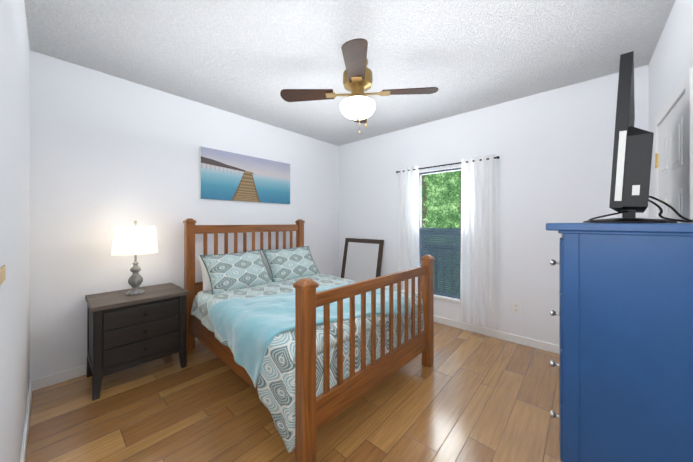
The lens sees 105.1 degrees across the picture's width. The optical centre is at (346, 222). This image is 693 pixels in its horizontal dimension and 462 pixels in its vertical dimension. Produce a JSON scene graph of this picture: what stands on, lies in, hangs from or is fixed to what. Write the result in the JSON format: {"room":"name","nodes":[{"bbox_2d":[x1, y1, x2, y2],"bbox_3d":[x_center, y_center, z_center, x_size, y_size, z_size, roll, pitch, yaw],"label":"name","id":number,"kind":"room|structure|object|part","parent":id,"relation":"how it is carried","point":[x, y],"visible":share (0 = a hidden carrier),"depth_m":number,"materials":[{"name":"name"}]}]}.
{"room":"bedroom","nodes":[
{"label":"bedroom","id":0,"kind":"room"},
{"bbox_2d":[0,0,29,461],"bbox_3d":[-1.062,-0.010,0.742,3.334,2.440,0.120,0,0,42],"label":"wall","id":1,"kind":"structure","parent":0,"point":[14,210],"depth_m":1.07,"materials":[{"name":"white paint"}]},
{"bbox_2d":[0,265,5,285],"bbox_3d":[-1.005,0.152,0.774,0.125,0.048,0.005,0,0,42],"label":"switch plate","id":2,"kind":"object","parent":1,"relation":"attached to","point":[2,273],"visible":0.96,"depth_m":0.77,"materials":[{"name":"beige plastic"}]},
{"bbox_2d":[20,379,34,461],"bbox_3d":[-1.350,1.171,1.089,2.380,0.078,0.014,0,0,42],"label":"baseboard","id":3,"kind":"structure","parent":1,"relation":"attached to","point":[32,382],"depth_m":1.51,"materials":[{"name":"white"}]},
{"bbox_2d":[30,50,338,379],"bbox_3d":[-1.241,-0.010,3.134,0.120,2.440,3.451,0,0,42],"label":"wall","id":4,"kind":"structure","parent":0,"point":[108,153],"depth_m":2.28,"materials":[{"name":"white paint"}]},
{"bbox_2d":[35,337,197,389],"bbox_3d":[-1.200,1.171,3.076,0.018,0.078,3.180,0,0,42],"label":"baseboard","id":5,"kind":"structure","parent":4,"relation":"attached to","point":[51,379],"depth_m":2.00,"materials":[{"name":"white wood"}]},
{"bbox_2d":[200,146,289,203],"bbox_3d":[-1.133,-0.507,3.138,0.029,0.535,1.110,0,0,42],"label":"picture","id":6,"kind":"object","parent":4,"relation":"attached to","point":[227,176],"visible":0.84,"depth_m":3.05,"materials":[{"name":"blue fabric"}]},
{"bbox_2d":[25,322,561,461],"bbox_3d":[-0.352,1.260,1.536,3.574,0.100,4.651,0,0,42],"label":"floor","id":7,"kind":"structure","parent":0,"point":[468,396],"depth_m":1.66,"materials":[{"name":"brown wood"}]},
{"bbox_2d":[85,283,188,400],"bbox_3d":[-1.682,0.892,2.145,0.482,0.635,0.586,0,0,42],"label":"nightstand","id":8,"kind":"object","parent":7,"relation":"on","point":[124,331],"visible":1,"depth_m":1.99,"materials":[{"name":"grey wood"}]},
{"bbox_2d":[111,221,157,294],"bbox_3d":[-1.694,0.281,2.131,0.292,0.586,0.292,0,0,42],"label":"lamp","id":9,"kind":"object","parent":8,"relation":"on","point":[135,240],"visible":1,"depth_m":2.05,"materials":[{"name":"white fabric"}]},
{"bbox_3d":[-1.694,0.141,2.131,0.292,0.215,0.292,0,0,42],"label":"lamp shade","id":10,"kind":"part","parent":9,"relation":"part of","materials":[{"name":"white fabric"}]},
{"bbox_2d":[183,218,434,461],"bbox_3d":[-0.408,0.588,2.399,1.919,1.245,1.529,0,0,42],"label":"bed","id":11,"kind":"object","parent":7,"relation":"on","point":[300,344],"visible":1,"depth_m":1.77,"materials":[{"name":"brown wood"}]},
{"bbox_2d":[197,255,211,291],"bbox_3d":[-1.167,0.495,2.694,0.181,0.361,0.603,0,0,42],"label":"pillow","id":12,"kind":"object","parent":11,"relation":"on","point":[203,259],"depth_m":2.47,"materials":[{"name":"white fabric"}]},
{"bbox_2d":[261,247,297,279],"bbox_3d":[-0.742,0.495,3.145,0.190,0.361,0.606,0,0,42],"label":"pillow","id":13,"kind":"object","parent":11,"relation":"on","point":[266,254],"depth_m":2.95,"materials":[{"name":"teal fabric"}]},
{"bbox_2d":[191,274,422,452],"bbox_3d":[-0.303,0.865,2.309,1.506,0.512,1.524,0,0,42],"label":"quilt","id":14,"kind":"object","parent":11,"relation":"on","point":[250,327],"depth_m":1.63,"materials":[{"name":"fabric"}]},
{"bbox_2d":[208,283,410,387],"bbox_3d":[-0.208,0.752,2.100,1.114,0.334,1.350,0,0,42],"label":"blanket","id":15,"kind":"object","parent":11,"relation":"on","point":[257,329],"depth_m":1.62,"materials":[{"name":"blue fabric"}]},
{"bbox_2d":[341,238,383,281],"bbox_3d":[0.195,0.729,3.849,0.700,0.968,0.207,0,0,42],"label":"mirror","id":16,"kind":"object","parent":7,"relation":"on","point":[362,259],"visible":0.58,"depth_m":3.86,"materials":[{"name":"brown wood"}]},
{"bbox_2d":[546,223,692,461],"bbox_3d":[1.271,0.607,1.261,0.474,1.205,0.848,0,0,45],"label":"dresser","id":17,"kind":"object","parent":7,"relation":"on","point":[625,364],"visible":1,"depth_m":0.96,"materials":[{"name":"blue wood"}]},
{"bbox_2d":[583,51,692,222],"bbox_3d":[1.329,-0.299,1.233,0.344,0.605,0.882,0,0,42],"label":"tv","id":18,"kind":"object","parent":17,"relation":"on","point":[631,172],"visible":1,"depth_m":0.95,"materials":[{"name":"black plastic"}]},
{"bbox_2d":[24,0,674,145],"bbox_3d":[0.048,-1.280,1.984,3.574,0.100,3.451,0,0,42],"label":"ceiling","id":19,"kind":"structure","parent":0,"point":[251,59],"depth_m":1.87,"materials":[{"name":"white paint"}]},
{"bbox_2d":[280,38,437,133],"bbox_3d":[0.086,-0.961,2.030,0.905,0.537,0.905,0,0,-41],"label":"ceiling fan","id":20,"kind":"object","parent":19,"relation":"hanging from","point":[357,104],"visible":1,"depth_m":1.96,"materials":[{"name":"gold metal"}]},
{"bbox_3d":[0.086,-0.852,2.030,0.272,0.111,0.272,0,0,42],"label":"lamp shade","id":21,"kind":"part","parent":20,"relation":"part of","materials":[{"name":"white glass"}]},
{"bbox_3d":[0.113,-0.814,2.044,0.099,0.242,0.081,0,0,42],"label":"chain","id":22,"kind":"part","parent":20,"relation":"part of","materials":[{"name":"gold metal"}]},
{"bbox_2d":[339,65,648,344],"bbox_3d":[1.157,-0.010,3.226,3.334,2.440,0.120,0,0,42],"label":"wall","id":23,"kind":"structure","parent":0,"point":[552,150],"depth_m":2.62,"materials":[{"name":"white paint"}]},
{"bbox_2d":[419,166,460,302],"bbox_3d":[1.167,0.140,3.203,0.680,1.560,0.140,0,0,42],"label":"window","id":24,"kind":"structure","parent":23,"relation":"in","point":[420,190],"depth_m":3.25,"materials":[{"name":"grey"}]},
{"bbox_2d":[419,228,460,298],"bbox_3d":[1.143,0.475,3.176,0.620,0.810,0.004,0,0,42],"label":"window blind","id":25,"kind":"object","parent":24,"relation":"attached to","point":[444,239],"visible":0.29,"depth_m":3.15,"materials":[{"name":"blue"}]},
{"bbox_2d":[396,154,499,329],"bbox_3d":[1.110,0.201,3.101,1.208,1.788,0.127,0,0,42],"label":"curtain","id":26,"kind":"object","parent":23,"relation":"attached to","point":[479,283],"visible":0.85,"depth_m":2.85,"materials":[{"name":"white fabric"}]},
{"bbox_2d":[434,315,558,353],"bbox_3d":[1.111,1.171,3.175,3.334,0.078,0.018,0,0,42],"label":"baseboard","id":27,"kind":"structure","parent":23,"relation":"attached to","point":[549,347],"depth_m":2.74,"materials":[{"name":"white wood"}]},
{"bbox_2d":[512,301,520,313],"bbox_3d":[1.699,0.858,2.655,0.072,0.115,0.009,0,0,42],"label":"electrical outlet","id":28,"kind":"object","parent":23,"relation":"attached to","point":[516,307],"visible":1,"depth_m":2.65,"materials":[{"name":"white plastic"}]},
{"bbox_2d":[649,0,692,218],"bbox_3d":[1.336,-0.010,0.833,0.120,2.440,3.451,0,0,42],"label":"wall","id":29,"kind":"structure","parent":0,"point":[671,63],"depth_m":1.57,"materials":[{"name":"white paint"}]},
{"bbox_2d":[655,153,658,167],"bbox_3d":[2.079,0.275,1.777,0.016,1.470,0.016,0,0,42],"label":"hinges on the door trim","id":30,"kind":"object","parent":29,"relation":"attached to","point":[656,160],"visible":0.29,"depth_m":1.77,"materials":[{"name":"gold metal"}]},
{"bbox_2d":[654,67,692,222],"bbox_3d":[1.853,0.250,1.517,0.018,1.920,0.820,0,0,42],"label":"door","id":31,"kind":"structure","parent":29,"relation":"attached to","point":[672,159],"depth_m":1.41,"materials":[{"name":"white wood"}]},
{"label":"outside","id":32,"kind":"structure","parent":0,"visible":0},
{"bbox_2d":[422,170,460,295],"bbox_3d":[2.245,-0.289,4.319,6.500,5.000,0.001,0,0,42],"label":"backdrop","id":33,"kind":"structure","parent":32,"point":[441,200],"depth_m":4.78,"materials":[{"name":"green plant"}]},
{"bbox_2d":[426,245,460,292],"bbox_3d":[1.754,0.790,3.845,1.800,0.840,0.040,0,0,42],"label":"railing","id":34,"kind":"object","parent":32,"point":[444,265],"depth_m":4.06,"materials":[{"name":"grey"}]}
]}

